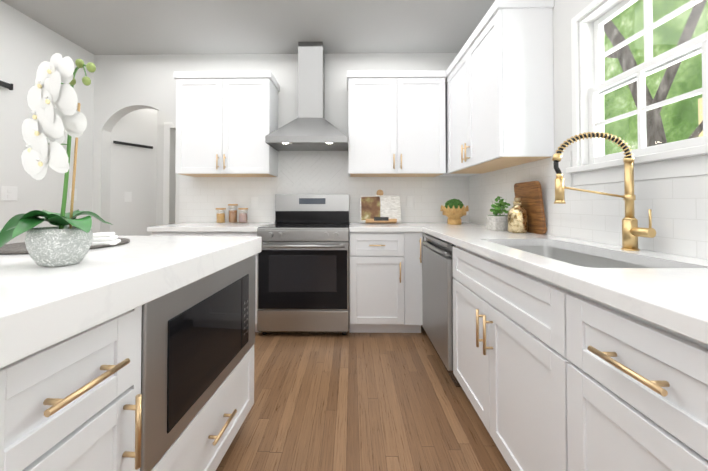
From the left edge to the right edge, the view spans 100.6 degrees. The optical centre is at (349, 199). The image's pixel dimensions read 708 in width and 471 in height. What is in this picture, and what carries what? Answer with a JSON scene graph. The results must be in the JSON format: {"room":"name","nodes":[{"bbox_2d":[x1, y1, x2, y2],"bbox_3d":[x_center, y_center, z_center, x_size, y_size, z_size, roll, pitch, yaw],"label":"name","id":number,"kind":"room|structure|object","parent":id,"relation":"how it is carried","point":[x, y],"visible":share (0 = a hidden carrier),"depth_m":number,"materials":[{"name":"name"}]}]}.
{"room":"kitchen","nodes":[
{"label":"kitchen","id":0,"kind":"room"},
{"bbox_2d":[0,1,93,243],"bbox_3d":[-2.813,-0.242,0.241,0.120,2.700,5.760,0,-1,1],"label":"wall","id":1,"kind":"structure","parent":0,"point":[28,45],"depth_m":2.51,"materials":[{"name":"white paint"}]},
{"bbox_2d":[0,80,12,89],"bbox_3d":[-2.711,-0.905,2.110,0.044,0.050,0.480,0,-1,1],"label":"barn door rail","id":2,"kind":"object","parent":1,"relation":"attached to","point":[6,85],"visible":1,"depth_m":2.31,"materials":[{"name":"black metal"}]},
{"bbox_2d":[0,186,17,200],"bbox_3d":[-2.727,-0.051,2.358,0.008,0.118,0.115,0,-1,1],"label":"light switch","id":3,"kind":"object","parent":1,"relation":"attached to","point":[8,193],"visible":1,"depth_m":2.35,"materials":[{"name":"white plastic"}]},
{"bbox_2d":[69,188,76,200],"bbox_3d":[-2.721,-0.053,2.898,0.008,0.118,0.072,0,-1,1],"label":"light switch","id":4,"kind":"object","parent":1,"relation":"attached to","point":[75,195],"visible":0.6,"depth_m":2.91,"materials":[{"name":"white plastic"}]},
{"bbox_2d":[110,109,156,235],"bbox_3d":[-2.532,-0.194,3.489,0.100,2.700,0.528,-1,-1,32],"label":"wall","id":5,"kind":"structure","parent":0,"point":[134,170],"depth_m":3.44,"materials":[{"name":"white paint"}]},
{"bbox_2d":[124,192,131,201],"bbox_3d":[-2.539,-0.036,3.376,0.006,0.116,0.072,-1,-1,32],"label":"outlet","id":6,"kind":"object","parent":5,"relation":"attached to","point":[127,196],"visible":1,"depth_m":3.37,"materials":[{"name":"white plastic"}]},
{"bbox_2d":[113,141,152,148],"bbox_3d":[-2.503,-0.636,3.410,0.039,0.030,0.395,-1,-1,32],"label":"barn door rail","id":7,"kind":"object","parent":5,"relation":"attached to","point":[131,144],"visible":0.98,"depth_m":3.38,"materials":[{"name":"black metal"}]},
{"bbox_2d":[156,110,175,225],"bbox_3d":[-1.968,-0.192,3.682,0.863,2.700,0.135,0,-1,1],"label":"wall","id":8,"kind":"structure","parent":0,"point":[166,174],"depth_m":3.63,"materials":[{"name":"white paint"}]},
{"bbox_2d":[0,0,494,54],"bbox_3d":[-1.369,-1.605,2.116,5.470,0.080,9.700,0,-1,1],"label":"ceiling","id":9,"kind":"structure","parent":0,"point":[127,27],"depth_m":2.61,"materials":[{"name":"grey paint"}]},
{"bbox_2d":[92,53,457,244],"bbox_3d":[-1.357,-0.199,3.166,5.470,2.700,0.120,0,-1,1],"label":"wall","id":10,"kind":"structure","parent":0,"point":[124,85],"depth_m":3.12,"materials":[{"name":"white paint"}]},
{"bbox_2d":[174,71,279,176],"bbox_3d":[-1.200,-0.729,2.926,0.924,0.971,0.366,0,-1,1],"label":"upper cabinet","id":11,"kind":"object","parent":10,"relation":"attached to","point":[226,122],"visible":1,"depth_m":2.79,"materials":[{"name":"white wood"}]},
{"bbox_2d":[265,42,347,151],"bbox_3d":[-0.380,-1.030,2.866,0.732,1.043,0.477,0,-1,1],"label":"range hood","id":12,"kind":"object","parent":10,"relation":"attached to","point":[310,128],"visible":1,"depth_m":2.87,"materials":[{"name":"silver metal"}]},
{"bbox_2d":[179,151,468,221],"bbox_3d":[-0.272,-0.040,3.087,3.042,1.180,0.008,0,-1,1],"label":"backsplash","id":13,"kind":"structure","parent":10,"relation":"attached to","point":[201,199],"depth_m":3.09,"materials":[{"name":"tile"}]},
{"bbox_2d":[251,197,257,207],"bbox_3d":[-0.993,0.030,3.086,0.072,0.118,0.008,0,-1,1],"label":"electrical outlet","id":14,"kind":"object","parent":13,"relation":"attached to","point":[254,202],"visible":1,"depth_m":3.08,"materials":[{"name":"white plastic"}]},
{"bbox_2d":[347,70,445,176],"bbox_3d":[0.445,-0.730,2.909,0.930,0.971,0.366,0,-1,1],"label":"upper cabinet","id":15,"kind":"object","parent":10,"relation":"attached to","point":[396,124],"visible":1,"depth_m":2.77,"materials":[{"name":"white wood"}]},
{"bbox_2d":[216,325,510,470],"bbox_3d":[-1.369,1.165,2.075,5.470,0.060,9.700,0,-1,1],"label":"floor","id":16,"kind":"structure","parent":0,"point":[332,401],"depth_m":1.57,"materials":[{"name":"brown wood"}]},
{"bbox_2d":[0,353,35,470],"bbox_3d":[-0.986,0.672,-0.102,0.906,0.862,1.129,0,-1,1],"label":"base cabinet","id":17,"kind":"object","parent":16,"relation":"on","point":[18,378],"depth_m":0.48,"materials":[{"name":"white wood"}]},
{"bbox_2d":[0,236,261,367],"bbox_3d":[-0.977,0.210,0.433,0.928,0.078,2.185,0,-1,4],"label":"countertop","id":18,"kind":"structure","parent":17,"relation":"on","point":[41,308],"depth_m":0.68,"materials":[{"name":"stone"}]},
{"bbox_2d":[25,226,92,266],"bbox_3d":[-0.785,0.126,0.800,0.132,0.100,0.132,0,-1,1],"label":"orchid pot","id":19,"kind":"object","parent":18,"relation":"on","point":[53,246],"visible":0.85,"depth_m":0.76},
{"bbox_2d":[0,53,112,247],"bbox_3d":[-0.820,-0.121,0.799,0.270,0.533,0.198,0,-1,1],"label":"orchid plant","id":20,"kind":"object","parent":19,"relation":"in","point":[49,122],"visible":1,"depth_m":0.76,"materials":[{"name":"white plant"}]},
{"bbox_2d":[0,238,129,253],"bbox_3d":[-1.119,0.175,1.157,0.410,0.011,0.410,0,-1,1],"label":"woven placemat","id":21,"kind":"object","parent":18,"relation":"on","point":[16,248],"visible":0.35,"depth_m":1.07,"materials":[{"name":"grey wicker"}]},
{"bbox_2d":[91,232,120,245],"bbox_3d":[-0.959,0.152,1.151,0.090,0.046,0.080,0,-1,-24],"label":"cloth napkin","id":22,"kind":"object","parent":21,"relation":"on","point":[103,238],"visible":0.77,"depth_m":1.12,"materials":[{"name":"white fabric"}]},
{"bbox_2d":[32,305,159,470],"bbox_3d":[-0.978,0.682,0.599,0.906,0.862,0.377,0,-1,1],"label":"base cabinet","id":23,"kind":"object","parent":16,"relation":"on","point":[73,403],"depth_m":0.61,"materials":[{"name":"white wood"}]},
{"bbox_2d":[140,254,255,470],"bbox_3d":[-0.764,0.487,1.119,0.577,0.452,0.743,0,-1,1],"label":"microwave","id":24,"kind":"object","parent":23,"relation":"in","point":[197,340],"visible":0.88,"depth_m":0.93,"materials":[{"name":"silver metal"}]},
{"bbox_2d":[152,345,253,470],"bbox_3d":[-0.790,0.919,1.125,0.623,0.404,0.769,0,-1,1],"label":"base cabinet","id":25,"kind":"object","parent":16,"relation":"on","point":[202,445],"depth_m":1.10,"materials":[{"name":"white wood"}]},
{"bbox_2d":[150,232,257,331],"bbox_3d":[-1.216,0.707,2.753,0.911,0.875,0.670,0,-1,1],"label":"base cabinet","id":26,"kind":"object","parent":16,"relation":"on","point":[252,234],"visible":0.02,"depth_m":2.47,"materials":[{"name":"white wood"}]},
{"bbox_2d":[147,222,274,231],"bbox_3d":[-1.223,0.250,2.768,0.927,0.040,0.641,0,-1,1],"label":"countertop","id":27,"kind":"structure","parent":26,"relation":"on","point":[215,227],"depth_m":2.45,"materials":[{"name":"stone"}]},
{"bbox_2d":[216,208,225,222],"bbox_3d":[-1.285,0.157,2.939,0.096,0.150,0.096,0,-1,1],"label":"glass jar","id":28,"kind":"object","parent":27,"relation":"on","point":[220,217],"visible":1,"depth_m":2.91,"materials":[{"name":"clear glass"}]},
{"bbox_2d":[228,204,237,222],"bbox_3d":[-1.169,0.137,2.958,0.096,0.190,0.096,0,-1,1],"label":"glass jar","id":29,"kind":"object","parent":27,"relation":"on","point":[232,215],"visible":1,"depth_m":2.93,"materials":[{"name":"clear glass"}]},
{"bbox_2d":[238,208,247,222],"bbox_3d":[-1.060,0.157,2.937,0.096,0.150,0.096,0,-1,1],"label":"glass jar","id":30,"kind":"object","parent":27,"relation":"on","point":[243,216],"visible":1,"depth_m":2.90,"materials":[{"name":"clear glass"}]},
{"bbox_2d":[257,194,349,334],"bbox_3d":[-0.379,0.542,2.707,0.758,1.205,0.715,0,-1,1],"label":"range","id":31,"kind":"object","parent":16,"relation":"on","point":[303,270],"visible":0.98,"depth_m":2.42,"materials":[{"name":"silver metal"}]},
{"bbox_2d":[349,232,422,332],"bbox_3d":[0.311,0.707,2.737,0.614,0.875,0.670,0,-1,1],"label":"base cabinet","id":32,"kind":"object","parent":16,"relation":"on","point":[385,282],"visible":0.96,"depth_m":2.45,"materials":[{"name":"white wood"}]},
{"bbox_2d":[349,222,485,231],"bbox_3d":[0.624,0.250,2.748,1.241,0.040,0.641,0,-1,1],"label":"countertop","id":33,"kind":"structure","parent":32,"relation":"on","point":[387,227],"depth_m":2.50,"materials":[{"name":"stone"}]},
{"bbox_2d":[360,190,400,222],"bbox_3d":[0.310,0.065,2.935,0.400,0.338,0.222,0,-1,1],"label":"cookbook stand","id":34,"kind":"object","parent":33,"relation":"on","point":[379,207],"visible":1,"depth_m":2.90,"materials":[{"name":"brown wood"}]},
{"bbox_2d":[440,199,468,224],"bbox_3d":[0.994,0.109,2.776,0.255,0.241,0.255,0,-1,1],"label":"bowl","id":35,"kind":"object","parent":33,"relation":"on","point":[454,211],"visible":1,"depth_m":2.71,"materials":[{"name":"brown wood"}]},
{"bbox_2d":[422,233,460,386],"bbox_3d":[0.910,0.688,2.061,0.668,0.853,0.631,0,-1,1],"label":"dishwasher","id":36,"kind":"object","parent":16,"relation":"on","point":[437,287],"visible":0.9,"depth_m":1.92,"materials":[{"name":"silver metal"}]},
{"bbox_2d":[452,245,645,470],"bbox_3d":[0.902,0.686,1.276,0.668,0.875,0.925,0,-1,1],"label":"base cabinet","id":37,"kind":"object","parent":16,"relation":"on","point":[510,360],"visible":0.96,"depth_m":1.09,"materials":[{"name":"white wood"}]},
{"bbox_2d":[566,291,707,470],"bbox_3d":[0.914,0.675,0.572,0.628,0.876,0.481,0,-1,1],"label":"base cabinet","id":38,"kind":"object","parent":16,"relation":"on","point":[637,393],"visible":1,"depth_m":0.61,"materials":[{"name":"white wood"}]},
{"bbox_2d":[422,227,707,344],"bbox_3d":[0.905,0.222,0.860,0.639,0.040,3.130,0,-1,1],"label":"countertop","id":39,"kind":"structure","parent":38,"relation":"on","point":[667,291],"depth_m":0.81,"materials":[{"name":"stone"}]},
{"bbox_2d":[486,196,509,230],"bbox_3d":[1.094,0.096,2.139,0.124,0.248,0.175,0,-1,1],"label":"planter","id":40,"kind":"object","parent":39,"relation":"on","point":[495,222],"visible":0.98,"depth_m":2.11,"materials":[{"name":"concrete"}]},
{"bbox_2d":[508,198,527,232],"bbox_3d":[1.130,0.102,1.974,0.116,0.232,0.116,0,-1,1],"label":"bottle","id":41,"kind":"object","parent":39,"relation":"on","point":[517,218],"visible":1,"depth_m":1.93,"materials":[{"name":"gold"}]},
{"bbox_2d":[514,181,546,233],"bbox_3d":[1.200,0.050,1.959,0.061,0.340,0.270,0,-1,1],"label":"cutting board","id":42,"kind":"object","parent":39,"relation":"on","point":[529,194],"visible":0.75,"depth_m":1.90,"materials":[{"name":"brown wood"}]},
{"bbox_2d":[507,246,649,267],"bbox_3d":[0.900,0.361,1.240,0.397,0.225,0.757,0,-1,1],"label":"sink basin","id":43,"kind":"object","parent":39,"relation":"in","point":[576,258],"visible":0.04,"depth_m":1.43,"materials":[{"name":"silver metal"}]},
{"bbox_2d":[552,131,655,250],"bbox_3d":[1.041,-0.043,1.222,0.293,0.499,0.174,0,-1,1],"label":"faucet","id":44,"kind":"object","parent":39,"relation":"on","point":[632,231],"visible":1,"depth_m":1.21,"materials":[{"name":"gold metal"}]},
{"bbox_2d":[469,0,707,259],"bbox_3d":[1.286,-0.243,0.198,0.120,2.700,5.760,0,-1,1],"label":"wall","id":45,"kind":"structure","parent":0,"point":[565,12],"depth_m":1.70,"materials":[{"name":"white paint"}]},
{"bbox_2d":[444,0,553,175],"bbox_3d":[1.083,-0.741,2.279,0.326,0.968,0.984,0,-1,1],"label":"upper cabinet","id":46,"kind":"object","parent":45,"relation":"attached to","point":[499,101],"depth_m":1.79,"materials":[{"name":"white wood"}]},
{"bbox_2d":[469,151,707,258],"bbox_3d":[1.225,-0.047,0.441,0.008,0.485,5.252,0,-1,1],"label":"backsplash","id":47,"kind":"structure","parent":45,"relation":"attached to","point":[678,206],"depth_m":1.40,"materials":[{"name":"tile"}]},
{"bbox_2d":[566,0,707,185],"bbox_3d":[1.277,-0.544,1.175,0.160,0.921,0.927,0,-1,1],"label":"window","id":48,"kind":"structure","parent":45,"relation":"in","point":[684,158],"depth_m":1.35,"materials":[{"name":"white wood"}]},
{"label":"outside","id":49,"kind":"structure","parent":0,"visible":0},
{"bbox_2d":[604,0,706,146],"bbox_3d":[4.535,-0.588,4.731,0.479,7.528,3.936,0,-1,1],"label":"trunk","id":50,"kind":"object","parent":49,"point":[623,58],"depth_m":4.10,"materials":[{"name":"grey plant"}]},
{"bbox_2d":[604,0,707,154],"bbox_3d":[6.544,-2.868,1.901,0.100,16.000,20.000,0,-1,1],"label":"foliage","id":51,"kind":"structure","parent":49,"point":[627,32],"depth_m":6.21,"materials":[{"name":"green plant"}]},
{"bbox_2d":[698,98,702,136],"bbox_3d":[6.305,1.153,3.294,0.210,6.000,3.900,0,-1,1],"label":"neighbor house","id":52,"kind":"structure","parent":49,"point":[700,107],"depth_m":5.25,"materials":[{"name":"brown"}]}
]}

